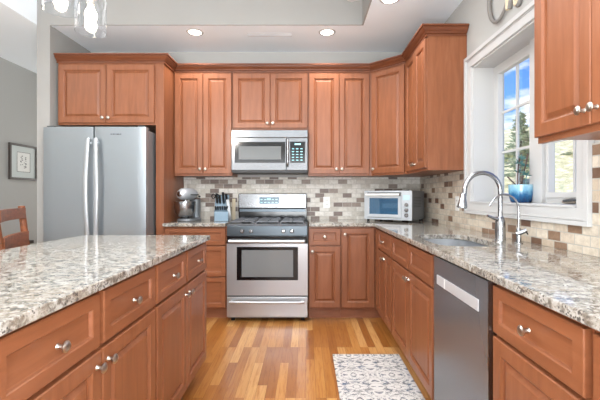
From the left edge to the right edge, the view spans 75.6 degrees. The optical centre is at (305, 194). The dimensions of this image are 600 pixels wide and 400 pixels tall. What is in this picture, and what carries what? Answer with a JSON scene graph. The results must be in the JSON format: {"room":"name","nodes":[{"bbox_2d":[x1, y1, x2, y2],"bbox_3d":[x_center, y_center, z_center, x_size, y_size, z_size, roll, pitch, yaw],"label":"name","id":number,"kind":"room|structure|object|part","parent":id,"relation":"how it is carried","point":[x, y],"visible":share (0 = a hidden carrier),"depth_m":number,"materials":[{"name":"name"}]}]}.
{"room":"kitchen","nodes":[
{"label":"kitchen","id":0,"kind":"room"},
{"bbox_2d":[0,57,36,244],"bbox_3d":[-3.520,-0.193,1.300,0.100,2.745,9.400,0,0,0],"label":"wall","id":1,"kind":"structure","parent":0,"point":[18,84],"depth_m":4.64,"materials":[{"name":"grey paint"}]},
{"bbox_2d":[8,142,36,180],"bbox_3d":[-3.457,-0.400,4.740,0.024,0.430,0.466,0,0,0],"label":"framed picture","id":2,"kind":"object","parent":1,"relation":"attached to","point":[22,159],"visible":0.94,"depth_m":4.71,"materials":[{"name":"grey wood"}]},
{"bbox_2d":[17,152,29,172],"bbox_3d":[-3.457,-0.400,4.740,0.001,0.240,0.220,0,0,0],"label":"print","id":3,"kind":"object","parent":2,"relation":"attached to","point":[23,158],"depth_m":4.74,"materials":[{"name":"white paper"}]},
{"bbox_2d":[37,25,90,242],"bbox_3d":[-2.415,-0.193,4.780,0.120,2.745,2.440,0,0,0],"label":"wall","id":4,"kind":"structure","parent":0,"point":[50,40],"depth_m":3.56,"materials":[{"name":"grey paint"}]},
{"bbox_2d":[37,0,361,24],"bbox_3d":[-0.973,-1.692,3.566,3.005,0.255,0.012,0,0,0],"label":"ceiling","id":5,"kind":"structure","parent":4,"relation":"attached to","point":[49,12],"depth_m":3.56,"materials":[{"name":"grey paint"}]},
{"bbox_2d":[0,0,462,72],"bbox_3d":[-1.040,-1.742,1.350,5.060,0.355,9.500,0,0,0],"label":"ceiling","id":6,"kind":"structure","parent":0,"point":[386,27],"depth_m":3.77,"materials":[{"name":"white paint"}]},
{"bbox_2d":[84,0,106,22],"bbox_3d":[-1.112,-1.329,2.000,0.150,0.981,0.150,0,0,0],"label":"bulb","id":7,"kind":"object","parent":6,"relation":"hanging from","point":[90,15],"visible":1,"depth_m":1.99,"materials":[{"name":"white glass"}]},
{"bbox_3d":[-1.112,-0.935,2.000,0.058,0.089,0.058,0,0,0],"label":"bulb","id":8,"kind":"part","parent":7,"relation":"part of","materials":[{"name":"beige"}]},
{"bbox_2d":[87,0,96,5],"bbox_3d":[-1.112,-1.032,2.000,0.060,0.106,0.060,0,0,0],"label":"socket","id":9,"kind":"object","parent":7,"relation":"attached to","point":[89,2],"depth_m":1.99,"materials":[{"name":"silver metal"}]},
{"bbox_2d":[186,28,203,35],"bbox_3d":[-1.066,-1.562,3.716,0.164,0.006,0.164,0,0,0],"label":"recessed light","id":10,"kind":"object","parent":6,"relation":"in","point":[192,31],"visible":1,"depth_m":3.71,"materials":[{"name":"white glass"}]},
{"bbox_2d":[247,33,291,36],"bbox_3d":[-0.355,-1.563,3.777,0.430,0.003,0.075,0,0,0],"label":"ceiling vent","id":11,"kind":"object","parent":6,"relation":"in","point":[247,33],"visible":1,"depth_m":3.77,"materials":[{"name":"white metal"}]},
{"bbox_2d":[319,28,335,35],"bbox_3d":[0.202,-1.562,3.716,0.164,0.006,0.164,0,0,0],"label":"recessed light","id":12,"kind":"object","parent":6,"relation":"in","point":[327,31],"visible":1,"depth_m":3.71,"materials":[{"name":"beige"}]},
{"bbox_2d":[362,0,371,24],"bbox_3d":[0.524,-1.692,1.886,0.012,0.255,3.372,0,0,0],"label":"trim","id":13,"kind":"structure","parent":6,"relation":"attached to","point":[366,4],"depth_m":3.43,"materials":[{"name":"grey paint"}]},
{"bbox_2d":[380,0,398,3],"bbox_3d":[0.670,-1.562,3.090,0.164,0.006,0.164,0,0,0],"label":"recessed light","id":14,"kind":"object","parent":6,"relation":"in","point":[381,1],"visible":1,"depth_m":3.12,"materials":[{"name":"beige"}]},
{"bbox_2d":[91,52,401,242],"bbox_3d":[-0.547,-0.193,4.300,3.615,2.745,0.120,0,0,0],"label":"wall","id":15,"kind":"structure","parent":0,"point":[179,57],"depth_m":4.24,"materials":[{"name":"grey paint"}]},
{"bbox_2d":[58,63,155,133],"bbox_3d":[-1.877,-0.955,3.914,0.917,0.590,0.631,0,0,0],"label":"upper cabinet","id":16,"kind":"object","parent":15,"relation":"attached to","point":[89,94],"visible":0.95,"depth_m":3.63,"materials":[{"name":"brown wood"}]},
{"bbox_3d":[-2.103,-0.952,3.640,0.448,0.547,0.020,0,0,0],"label":"door","id":17,"kind":"part","parent":16,"relation":"part of","materials":[{"name":"brown wood"}]},
{"bbox_3d":[-1.650,-0.952,3.640,0.448,0.547,0.020,0,0,0],"label":"door","id":18,"kind":"part","parent":16,"relation":"part of","materials":[{"name":"brown wood"}]},
{"bbox_2d":[174,72,237,176],"bbox_3d":[-1.042,-0.723,4.057,0.590,1.055,0.356,0,0,0],"label":"upper cabinet","id":19,"kind":"object","parent":15,"relation":"attached to","point":[203,102],"visible":0.98,"depth_m":3.91,"materials":[{"name":"brown wood"}]},
{"bbox_3d":[-1.187,-0.723,3.920,0.285,1.015,0.020,0,0,0],"label":"door","id":20,"kind":"part","parent":19,"relation":"part of","materials":[{"name":"brown wood"}]},
{"bbox_3d":[-0.897,-0.723,3.920,0.285,1.015,0.020,0,0,0],"label":"door","id":21,"kind":"part","parent":19,"relation":"part of","materials":[{"name":"brown wood"}]},
{"bbox_2d":[233,73,307,129],"bbox_3d":[-0.362,-0.955,4.057,0.765,0.590,0.356,0,0,0],"label":"upper cabinet","id":22,"kind":"object","parent":15,"relation":"attached to","point":[261,101],"visible":0.98,"depth_m":3.91,"materials":[{"name":"brown wood"}]},
{"bbox_3d":[-0.551,-0.954,3.920,0.372,0.553,0.020,0,0,0],"label":"door","id":23,"kind":"part","parent":22,"relation":"part of","materials":[{"name":"brown wood"}]},
{"bbox_2d":[231,130,307,174],"bbox_3d":[-0.362,-0.434,4.005,0.758,0.422,0.430,0,0,0],"label":"microwave","id":24,"kind":"object","parent":22,"relation":"attached to","point":[253,152],"visible":1,"depth_m":3.84,"materials":[{"name":"grey metal"}]},
{"bbox_3d":[-0.469,-0.406,3.855,0.544,0.322,0.030,0,0,0],"label":"door","id":25,"kind":"part","parent":24,"relation":"part of","materials":[{"name":"silver metal"}]},
{"bbox_3d":[-0.362,-0.608,3.855,0.758,0.075,0.030,0,0,0],"label":"vent panel","id":26,"kind":"part","parent":24,"relation":"part of","materials":[{"name":"silver metal"}]},
{"bbox_3d":[-0.180,-0.418,3.816,0.020,0.283,0.051,0,0,0],"label":"handle","id":27,"kind":"part","parent":24,"relation":"part of","materials":[{"name":"silver metal"}]},
{"bbox_3d":[-0.088,-0.406,3.855,0.211,0.322,0.030,0,0,0],"label":"control panel","id":28,"kind":"part","parent":24,"relation":"part of","materials":[{"name":"silver metal"}]},
{"bbox_3d":[-0.174,-0.954,3.920,0.372,0.553,0.020,0,0,0],"label":"door","id":29,"kind":"part","parent":22,"relation":"part of","materials":[{"name":"brown wood"}]},
{"bbox_2d":[184,177,419,218],"bbox_3d":[-0.043,0.035,4.234,2.583,0.459,0.010,0,0,0],"label":"tile backsplash","id":30,"kind":"structure","parent":15,"relation":"attached to","point":[346,194],"depth_m":4.23,"materials":[{"name":"tile"}]},
{"bbox_2d":[323,197,329,207],"bbox_3d":[0.225,0.080,4.226,0.072,0.120,0.008,0,0,0],"label":"wall outlet","id":31,"kind":"object","parent":30,"relation":"attached to","point":[326,200],"visible":1,"depth_m":4.22,"materials":[{"name":"white plastic"}]},
{"bbox_2d":[308,73,369,176],"bbox_3d":[0.335,-0.723,4.057,0.626,1.055,0.356,0,0,0],"label":"upper cabinet","id":32,"kind":"object","parent":15,"relation":"attached to","point":[338,103],"visible":1,"depth_m":3.91,"materials":[{"name":"brown wood"}]},
{"bbox_3d":[0.181,-0.723,3.920,0.303,1.015,0.020,0,0,0],"label":"door","id":33,"kind":"part","parent":32,"relation":"part of","materials":[{"name":"brown wood"}]},
{"bbox_3d":[0.488,-0.723,3.920,0.303,1.015,0.020,0,0,0],"label":"door","id":34,"kind":"part","parent":32,"relation":"part of","materials":[{"name":"brown wood"}]},
{"bbox_2d":[180,317,431,399],"bbox_3d":[-1.040,1.230,1.350,5.060,0.100,9.500,0,0,0],"label":"floor","id":35,"kind":"structure","parent":0,"point":[247,358],"depth_m":2.85,"materials":[{"name":"brown wood"}]},
{"bbox_2d":[0,206,29,249],"bbox_3d":[-1.513,0.624,2.290,0.440,1.113,0.546,0,0,-23],"label":"counter stool","id":36,"kind":"object","parent":35,"relation":"on","point":[21,238],"visible":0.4,"depth_m":2.28,"materials":[{"name":"brown wood"}]},
{"bbox_3d":[-1.584,0.624,2.010,0.056,1.113,0.104,0,0,41],"label":"post","id":37,"kind":"part","parent":36,"relation":"part of","materials":[{"name":"brown wood"}]},
{"bbox_3d":[-1.763,0.624,2.432,0.104,1.113,0.056,0,0,3],"label":"post","id":38,"kind":"part","parent":36,"relation":"part of","materials":[{"name":"brown wood"}]},
{"bbox_2d":[0,267,154,399],"bbox_3d":[-0.917,0.738,1.232,0.601,0.884,0.893,0,0,0],"label":"base cabinet","id":39,"kind":"object","parent":35,"relation":"on","point":[100,345],"visible":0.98,"depth_m":1.18,"materials":[{"name":"brown wood"}]},
{"bbox_3d":[-0.658,0.392,1.008,0.020,0.168,0.422,0,0,0],"label":"drawer","id":40,"kind":"part","parent":39,"relation":"part of","materials":[{"name":"brown wood"}]},
{"bbox_3d":[-0.632,0.395,1.008,0.031,0.032,0.032,0,0,0],"label":"knob","id":41,"kind":"part","parent":39,"relation":"part of","materials":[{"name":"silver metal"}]},
{"bbox_3d":[-0.658,0.774,1.012,0.020,0.568,0.430,0,0,0],"label":"door","id":42,"kind":"part","parent":39,"relation":"part of","materials":[{"name":"brown wood"}]},
{"bbox_3d":[-0.632,0.535,1.198,0.031,0.032,0.032,0,0,0],"label":"knob","id":43,"kind":"part","parent":39,"relation":"part of","materials":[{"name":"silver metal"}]},
{"bbox_2d":[0,235,209,336],"bbox_3d":[-1.053,0.280,1.405,0.842,0.030,2.310,0,0,0],"label":"countertop","id":44,"kind":"structure","parent":39,"relation":"on","point":[38,280],"depth_m":1.44,"materials":[{"name":"beige stone"}]},
{"bbox_3d":[-0.632,0.535,1.266,0.031,0.032,0.032,0,0,0],"label":"knob","id":45,"kind":"part","parent":39,"relation":"part of","materials":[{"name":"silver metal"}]},
{"bbox_3d":[-0.658,0.774,1.451,0.020,0.568,0.430,0,0,0],"label":"door","id":46,"kind":"part","parent":39,"relation":"part of","materials":[{"name":"brown wood"}]},
{"bbox_3d":[-0.658,0.392,1.455,0.020,0.168,0.422,0,0,0],"label":"drawer","id":47,"kind":"part","parent":39,"relation":"part of","materials":[{"name":"brown wood"}]},
{"bbox_3d":[-0.632,0.395,1.455,0.031,0.032,0.032,0,0,0],"label":"knob","id":48,"kind":"part","parent":39,"relation":"part of","materials":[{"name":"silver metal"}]},
{"bbox_2d":[43,126,155,241],"bbox_3d":[-1.881,0.280,3.793,0.913,1.800,0.854,0,0,0],"label":"refrigerator","id":49,"kind":"object","parent":35,"relation":"on","point":[97,180],"visible":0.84,"depth_m":3.43,"materials":[{"name":"grey metal"}]},
{"bbox_3d":[-2.113,-0.062,3.464,0.450,1.085,0.068,0,0,0],"label":"door","id":50,"kind":"part","parent":49,"relation":"part of","materials":[{"name":"silver metal"}]},
{"bbox_3d":[-1.917,-0.040,3.400,0.043,0.922,0.074,0,0,23],"label":"handle","id":51,"kind":"part","parent":49,"relation":"part of","materials":[{"name":"silver metal"}]},
{"bbox_3d":[-1.846,-0.040,3.400,0.043,0.922,0.074,0,0,-23],"label":"handle","id":52,"kind":"part","parent":49,"relation":"part of","materials":[{"name":"silver metal"}]},
{"bbox_3d":[-1.650,-0.062,3.464,0.450,1.085,0.068,0,0,0],"label":"door","id":53,"kind":"part","parent":49,"relation":"part of","materials":[{"name":"silver metal"}]},
{"bbox_2d":[156,63,183,234],"bbox_3d":[-1.378,-0.035,3.944,0.076,2.430,0.588,0,0,0],"label":"end panel","id":54,"kind":"object","parent":35,"relation":"on","point":[167,184],"visible":0.33,"depth_m":3.69,"materials":[{"name":"brown wood"}]},
{"bbox_2d":[152,242,205,399],"bbox_3d":[-0.917,0.738,2.107,0.601,0.884,0.855,0,0,0],"label":"base cabinet","id":55,"kind":"object","parent":35,"relation":"on","point":[180,280],"visible":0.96,"depth_m":2.00,"materials":[{"name":"brown wood"}]},
{"bbox_3d":[-0.658,0.392,1.894,0.020,0.168,0.404,0,0,0],"label":"drawer","id":56,"kind":"part","parent":55,"relation":"part of","materials":[{"name":"brown wood"}]},
{"bbox_3d":[-0.658,0.774,1.898,0.020,0.568,0.412,0,0,0],"label":"door","id":57,"kind":"part","parent":55,"relation":"part of","materials":[{"name":"brown wood"}]},
{"bbox_3d":[-0.658,0.392,2.321,0.020,0.168,0.404,0,0,0],"label":"drawer","id":58,"kind":"part","parent":55,"relation":"part of","materials":[{"name":"brown wood"}]},
{"bbox_3d":[-0.658,0.774,2.317,0.020,0.568,0.412,0,0,0],"label":"door","id":59,"kind":"part","parent":55,"relation":"part of","materials":[{"name":"brown wood"}]},
{"bbox_2d":[164,226,227,317],"bbox_3d":[-1.042,0.738,3.930,0.590,0.884,0.600,0,0,0],"label":"base cabinet","id":60,"kind":"object","parent":35,"relation":"on","point":[216,247],"visible":0.38,"depth_m":3.64,"materials":[{"name":"brown wood"}]},
{"bbox_3d":[-1.041,0.392,3.640,0.572,0.160,0.020,0,0,0],"label":"drawer","id":61,"kind":"part","parent":60,"relation":"part of","materials":[{"name":"brown wood"}]},
{"bbox_2d":[163,219,234,226],"bbox_3d":[-1.045,0.280,3.917,0.586,0.030,0.624,0,0,0],"label":"countertop","id":62,"kind":"structure","parent":60,"relation":"on","point":[203,222],"depth_m":3.61,"materials":[{"name":"beige stone"}]},
{"bbox_2d":[173,188,200,221],"bbox_3d":[-1.200,0.097,3.943,0.222,0.335,0.331,0,0,18],"label":"stand mixer","id":63,"kind":"object","parent":62,"relation":"on","point":[188,211],"visible":1,"depth_m":3.85,"materials":[{"name":"grey metal"}]},
{"bbox_2d":[173,201,195,218],"bbox_3d":[-1.217,0.151,3.892,0.222,0.172,0.222,0,0,18],"label":"bowl","id":64,"kind":"object","parent":63,"relation":"on","point":[183,209],"depth_m":3.82,"materials":[{"name":"silver metal"}]},
{"bbox_2d":[211,192,232,220],"bbox_3d":[-0.861,0.118,3.969,0.208,0.296,0.196,0,0,-8],"label":"knife block","id":65,"kind":"object","parent":62,"relation":"on","point":[222,211],"visible":0.96,"depth_m":3.91,"materials":[{"name":"blue metal"}]},
{"bbox_2d":[232,199,235,218],"bbox_3d":[-0.782,0.152,4.195,0.035,0.224,0.010,0,0,0],"label":"card","id":66,"kind":"object","parent":62,"relation":"on","point":[233,200],"visible":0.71,"depth_m":4.19,"materials":[{"name":"beige paper"}]},
{"bbox_3d":[-1.041,0.624,3.640,0.572,0.283,0.020,0,0,0],"label":"drawer","id":67,"kind":"part","parent":60,"relation":"part of","materials":[{"name":"brown wood"}]},
{"bbox_3d":[-1.041,0.916,3.640,0.572,0.283,0.020,0,0,0],"label":"drawer","id":68,"kind":"part","parent":60,"relation":"part of","materials":[{"name":"brown wood"}]},
{"bbox_2d":[227,194,307,319],"bbox_3d":[-0.359,0.583,3.867,0.748,1.195,0.716,0,0,0],"label":"gas range","id":69,"kind":"object","parent":35,"relation":"on","point":[267,245],"visible":1,"depth_m":3.58,"materials":[{"name":"grey metal"}]},
{"bbox_3d":[-0.359,0.423,3.525,0.690,0.031,0.032,0,0,0],"label":"handle","id":70,"kind":"part","parent":69,"relation":"part of","materials":[{"name":"silver metal"}]},
{"bbox_3d":[-0.360,0.987,3.550,0.692,0.038,0.068,0,0,0],"label":"drawer handle","id":71,"kind":"part","parent":69,"relation":"part of","materials":[{"name":"silver metal"}]},
{"bbox_3d":[-0.359,0.690,3.602,0.748,0.480,0.044,0,0,0],"label":"oven door","id":72,"kind":"part","parent":69,"relation":"part of","materials":[{"name":"silver metal"}]},
{"bbox_3d":[-0.359,1.036,3.603,0.748,0.187,0.042,0,0,0],"label":"drawer","id":73,"kind":"part","parent":69,"relation":"part of","materials":[{"name":"silver metal"}]},
{"bbox_2d":[227,220,307,225],"bbox_3d":[-0.359,0.278,3.877,0.748,0.013,0.605,0,0,0],"label":"cooktop","id":74,"kind":"object","parent":69,"relation":"in","point":[240,222],"depth_m":3.61,"materials":[{"name":"grey metal"}]},
{"bbox_3d":[-0.359,0.333,3.602,0.748,0.095,0.045,0,0,0],"label":"control panel","id":75,"kind":"part","parent":69,"relation":"part of","materials":[{"name":"grey metal"}]},
{"bbox_2d":[308,223,340,317],"bbox_3d":[0.176,0.738,3.914,0.304,0.884,0.631,0,0,0],"label":"base cabinet","id":76,"kind":"object","parent":35,"relation":"on","point":[324,243],"visible":0.95,"depth_m":3.63,"materials":[{"name":"brown wood"}]},
{"bbox_3d":[0.176,0.392,3.640,0.292,0.160,0.020,0,0,0],"label":"drawer","id":77,"kind":"part","parent":76,"relation":"part of","materials":[{"name":"brown wood"}]},
{"bbox_3d":[0.176,0.770,3.640,0.292,0.576,0.020,0,0,0],"label":"door","id":78,"kind":"part","parent":76,"relation":"part of","materials":[{"name":"brown wood"}]},
{"bbox_2d":[340,227,380,317],"bbox_3d":[0.790,0.738,3.870,0.920,0.884,0.720,0,0,0],"label":"base cabinet","id":79,"kind":"object","parent":35,"relation":"on","point":[359,245],"visible":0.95,"depth_m":3.63,"materials":[{"name":"brown wood"}]},
{"bbox_3d":[0.490,0.685,3.640,0.304,0.746,0.020,0,0,0],"label":"door","id":80,"kind":"part","parent":79,"relation":"part of","materials":[{"name":"brown wood"}]},
{"bbox_3d":[0.660,0.685,3.570,0.020,0.746,0.117,0,0,0],"label":"door","id":81,"kind":"part","parent":79,"relation":"part of","materials":[{"name":"brown wood"}]},
{"bbox_2d":[308,219,599,331],"bbox_3d":[0.637,0.280,2.264,1.223,0.030,3.929,0,0,0],"label":"countertop","id":82,"kind":"structure","parent":79,"relation":"on","point":[565,282],"depth_m":1.52,"materials":[{"name":"beige stone"}]},
{"bbox_2d":[364,191,423,222],"bbox_3d":[0.887,0.112,3.924,0.501,0.307,0.398,0,0,36],"label":"toaster oven","id":83,"kind":"object","parent":82,"relation":"on","point":[408,206],"visible":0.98,"depth_m":3.79,"materials":[{"name":"grey metal"}]},
{"bbox_3d":[0.745,-0.003,3.793,0.355,0.020,0.020,0,0,36],"label":"handle","id":84,"kind":"part","parent":83,"relation":"part of","materials":[{"name":"white plastic"}]},
{"bbox_3d":[0.763,0.105,3.819,0.360,0.230,0.012,0,0,36],"label":"door","id":85,"kind":"part","parent":83,"relation":"part of","materials":[{"name":"glass"}]},
{"bbox_2d":[424,239,485,245],"bbox_3d":[0.877,0.384,2.299,0.372,0.176,0.629,0,0,0],"label":"sink","id":86,"kind":"object","parent":82,"relation":"in","point":[449,242],"visible":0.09,"depth_m":2.59,"materials":[{"name":"silver metal"}]},
{"bbox_2d":[457,171,505,240],"bbox_3d":[1.029,0.061,2.267,0.282,0.408,0.067,0,0,0],"label":"faucet","id":87,"kind":"object","parent":82,"relation":"on","point":[500,224],"visible":0.99,"depth_m":2.26,"materials":[{"name":"silver metal"}]},
{"bbox_3d":[1.034,-0.008,2.270,0.239,0.270,0.027,0,0,0],"label":"spout","id":88,"kind":"part","parent":87,"relation":"part of","materials":[{"name":"silver metal"}]},
{"bbox_3d":[1.091,0.136,2.252,0.090,0.045,0.024,0,0,-19],"label":"lever","id":89,"kind":"part","parent":87,"relation":"part of","materials":[{"name":"silver metal"}]},
{"bbox_2d":[488,193,527,243],"bbox_3d":[1.104,0.128,2.118,0.209,0.274,0.046,0,0,0],"label":"filter faucet","id":90,"kind":"object","parent":82,"relation":"on","point":[519,232],"visible":1,"depth_m":2.11,"materials":[{"name":"silver metal"}]},
{"bbox_3d":[1.085,0.088,2.120,0.171,0.194,0.012,0,0,0],"label":"spout","id":91,"kind":"part","parent":90,"relation":"part of","materials":[{"name":"silver metal"}]},
{"bbox_2d":[332,354,424,399],"bbox_3d":[0.440,1.176,1.904,0.490,0.007,1.900,0,0,0],"label":"kitchen rug","id":92,"kind":"object","parent":35,"relation":"on","point":[358,376],"visible":1,"depth_m":2.47,"materials":[{"name":"white fabric"}]},
{"bbox_2d":[378,230,393,332],"bbox_3d":[0.937,0.738,3.228,0.636,0.884,0.553,0,0,0],"label":"base cabinet","id":93,"kind":"object","parent":35,"relation":"on","point":[385,258],"visible":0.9,"depth_m":3.17,"materials":[{"name":"brown wood"}]},
{"bbox_3d":[0.660,0.774,3.364,0.020,0.568,0.266,0,0,0],"label":"door","id":94,"kind":"part","parent":93,"relation":"part of","materials":[{"name":"brown wood"}]},
{"bbox_3d":[0.660,0.395,3.228,0.020,0.162,0.537,0,0,0],"label":"drawer","id":95,"kind":"part","parent":93,"relation":"part of","materials":[{"name":"brown wood"}]},
{"bbox_3d":[0.660,0.774,3.093,0.020,0.568,0.266,0,0,0],"label":"door","id":96,"kind":"part","parent":93,"relation":"part of","materials":[{"name":"brown wood"}]},
{"bbox_2d":[392,236,435,399],"bbox_3d":[0.937,0.738,2.467,0.636,0.884,0.965,0,0,0],"label":"base cabinet","id":97,"kind":"object","parent":35,"relation":"on","point":[412,266],"visible":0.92,"depth_m":2.33,"materials":[{"name":"brown wood"}]},
{"bbox_3d":[0.660,0.774,2.704,0.020,0.568,0.468,0,0,0],"label":"door","id":98,"kind":"part","parent":97,"relation":"part of","materials":[{"name":"brown wood"}]},
{"bbox_3d":[0.660,0.774,2.231,0.020,0.568,0.468,0,0,0],"label":"door","id":99,"kind":"part","parent":97,"relation":"part of","materials":[{"name":"brown wood"}]},
{"bbox_2d":[434,256,496,399],"bbox_3d":[0.946,0.744,1.674,0.608,0.872,0.600,0,0,0],"label":"dishwasher","id":100,"kind":"object","parent":35,"relation":"on","point":[463,299],"visible":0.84,"depth_m":1.61,"materials":[{"name":"silver metal"}]},
{"bbox_3d":[0.647,0.415,1.680,0.006,0.046,0.460,0,0,0],"label":"pocket handle","id":101,"kind":"part","parent":100,"relation":"part of","materials":[{"name":"silver metal"}]},
{"bbox_3d":[0.664,0.689,1.380,0.031,0.762,0.004,0,0,0],"label":"edge trim","id":102,"kind":"part","parent":100,"relation":"part of","materials":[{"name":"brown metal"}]},
{"bbox_2d":[493,284,595,399],"bbox_3d":[0.937,0.738,1.128,0.636,0.884,0.460,0,0,0],"label":"base cabinet","id":103,"kind":"object","parent":35,"relation":"on","point":[540,352],"visible":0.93,"depth_m":1.10,"materials":[{"name":"brown wood"}]},
{"bbox_3d":[0.634,0.395,1.128,0.031,0.032,0.032,0,0,0],"label":"knob","id":104,"kind":"part","parent":103,"relation":"part of","materials":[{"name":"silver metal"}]},
{"bbox_3d":[0.660,0.774,1.127,0.020,0.568,0.442,0,0,0],"label":"door","id":105,"kind":"part","parent":103,"relation":"part of","materials":[{"name":"brown wood"}]},
{"bbox_2d":[593,330,599,399],"bbox_3d":[0.937,0.738,0.596,0.636,0.884,0.600,0,0,0],"label":"base cabinet","id":106,"kind":"object","parent":35,"relation":"on","point":[596,337],"visible":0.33,"depth_m":0.87,"materials":[{"name":"brown wood"}]},
{"bbox_2d":[430,0,599,256],"bbox_3d":[1.375,-0.193,0.480,0.230,2.745,7.760,0,0,0],"label":"wall","id":107,"kind":"structure","parent":0,"point":[473,12],"depth_m":2.81,"materials":[{"name":"grey paint"}]},
{"bbox_2d":[367,63,437,176],"bbox_3d":[0.955,-0.723,3.933,0.609,1.055,0.603,0,0,0],"label":"upper cabinet","id":108,"kind":"object","parent":107,"relation":"attached to","point":[388,85],"visible":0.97,"depth_m":3.77,"materials":[{"name":"brown wood"}]},
{"bbox_2d":[53,23,468,72],"bbox_3d":[-0.545,-1.280,3.452,3.600,0.079,0.954,0,0,0],"label":"crown molding","id":109,"kind":"structure","parent":108,"relation":"attached to","point":[426,29],"depth_m":3.72,"materials":[{"name":"brown wood"}]},
{"bbox_3d":[0.797,-0.723,3.777,0.372,1.015,0.020,0,0,45],"label":"door","id":110,"kind":"part","parent":108,"relation":"part of","materials":[{"name":"brown wood"}]},
{"bbox_2d":[406,36,466,173],"bbox_3d":[1.078,-0.723,3.327,0.359,1.055,0.600,0,0,0],"label":"upper cabinet","id":111,"kind":"object","parent":107,"relation":"attached to","point":[435,70],"visible":0.99,"depth_m":3.03,"materials":[{"name":"brown wood"}]},
{"bbox_3d":[0.940,-0.723,3.474,0.020,1.015,0.290,0,0,0],"label":"door","id":112,"kind":"part","parent":111,"relation":"part of","materials":[{"name":"brown wood"}]},
{"bbox_3d":[0.940,-0.723,3.180,0.020,1.015,0.290,0,0,0],"label":"door","id":113,"kind":"part","parent":111,"relation":"part of","materials":[{"name":"brown wood"}]},
{"bbox_2d":[487,0,522,23],"bbox_3d":[1.244,-1.307,2.417,0.036,0.408,0.432,0,0,0],"label":"wall sign letters","id":114,"kind":"object","parent":107,"relation":"attached to","point":[508,4],"visible":1,"depth_m":2.43,"materials":[{"name":"grey"}]},
{"bbox_2d":[420,142,599,256],"bbox_3d":[1.254,0.020,2.270,0.010,0.489,3.940,0,0,0],"label":"tile backsplash","id":115,"kind":"structure","parent":107,"relation":"attached to","point":[440,190],"depth_m":2.32,"materials":[{"name":"tile"}]},
{"bbox_2d":[455,196,458,210],"bbox_3d":[1.246,0.070,3.190,0.008,0.120,0.072,0,0,0],"label":"wall outlet","id":116,"kind":"object","parent":115,"relation":"attached to","point":[456,197],"visible":0.93,"depth_m":3.19,"materials":[{"name":"white plastic"}]},
{"bbox_2d":[464,0,593,226],"bbox_3d":[1.359,-0.458,2.353,0.262,1.195,1.325,0,0,0],"label":"window","id":117,"kind":"structure","parent":107,"relation":"in","point":[485,68],"depth_m":2.60,"materials":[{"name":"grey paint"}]},
{"bbox_3d":[1.422,-0.454,2.654,0.040,1.003,0.508,0,0,0],"label":"sash","id":118,"kind":"part","parent":117,"relation":"part of","materials":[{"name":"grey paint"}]},
{"bbox_2d":[507,154,532,202],"bbox_3d":[1.344,-0.103,2.418,0.143,0.302,0.165,0,0,20],"label":"potted plant","id":119,"kind":"object","parent":117,"relation":"on","point":[523,193],"visible":0.98,"depth_m":2.37,"materials":[{"name":"teal plant"}]},
{"bbox_3d":[1.341,-0.138,2.440,0.009,0.192,0.049,0,0,14],"label":"stem","id":120,"kind":"part","parent":119,"relation":"part of","materials":[{"name":"brown"}]},
{"bbox_3d":[1.345,-0.008,2.420,0.144,0.112,0.144,0,0,0],"label":"pot","id":121,"kind":"part","parent":119,"relation":"part of","materials":[{"name":"blue ceramic"}]},
{"bbox_3d":[1.345,-0.147,2.385,0.028,0.212,0.058,0,0,0],"label":"stem","id":122,"kind":"part","parent":119,"relation":"part of","materials":[{"name":"green plant"}]},
{"bbox_3d":[1.364,0.054,2.350,0.252,0.012,1.116,0,0,0],"label":"sill","id":123,"kind":"part","parent":117,"relation":"part of","materials":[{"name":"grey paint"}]},
{"bbox_3d":[1.422,-0.454,2.034,0.040,1.003,0.483,0,0,0],"label":"sash","id":124,"kind":"part","parent":117,"relation":"part of","materials":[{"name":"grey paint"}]},
{"bbox_2d":[534,0,599,143],"bbox_3d":[1.078,-0.730,1.265,0.359,1.041,0.640,0,0,0],"label":"upper cabinet","id":125,"kind":"object","parent":107,"relation":"attached to","point":[566,32],"visible":1,"depth_m":1.40,"materials":[{"name":"brown wood"}]},
{"bbox_3d":[0.960,-0.217,1.265,0.020,0.016,0.640,0,0,0],"label":"light rail","id":126,"kind":"part","parent":125,"relation":"part of","materials":[{"name":"brown wood"}]},
{"bbox_3d":[0.914,-0.282,1.293,0.031,0.032,0.032,0,0,0],"label":"knob","id":127,"kind":"part","parent":125,"relation":"part of","materials":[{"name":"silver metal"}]},
{"bbox_3d":[0.914,-0.282,1.237,0.031,0.032,0.032,0,0,0],"label":"knob","id":128,"kind":"part","parent":125,"relation":"part of","materials":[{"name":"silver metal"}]},
{"bbox_3d":[0.940,-0.731,1.107,0.020,0.998,0.312,0,0,0],"label":"door","id":129,"kind":"part","parent":125,"relation":"part of","materials":[{"name":"brown wood"}]},
{"label":"outside","id":130,"kind":"structure","parent":0,"visible":0},
{"bbox_2d":[504,128,572,192],"bbox_3d":[35.200,-1.549,22.000,67.200,7.501,72.000,0,0,0],"label":"hillside","id":131,"kind":"structure","parent":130,"point":[563,163],"depth_m":18.79,"materials":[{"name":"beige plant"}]},
{"bbox_2d":[504,153,523,161],"bbox_3d":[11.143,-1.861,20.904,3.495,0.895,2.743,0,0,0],"label":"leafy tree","id":132,"kind":"object","parent":131,"relation":"on","point":[505,154],"visible":0.13,"depth_m":20.18,"materials":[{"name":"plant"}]},
{"bbox_2d":[504,111,528,183],"bbox_3d":[9.434,-1.992,17.058,1.870,3.395,1.718,0,0,-16],"label":"conifer tree","id":133,"kind":"object","parent":131,"relation":"on","point":[523,141],"visible":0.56,"depth_m":16.92,"materials":[{"name":"green plant"}]}
]}

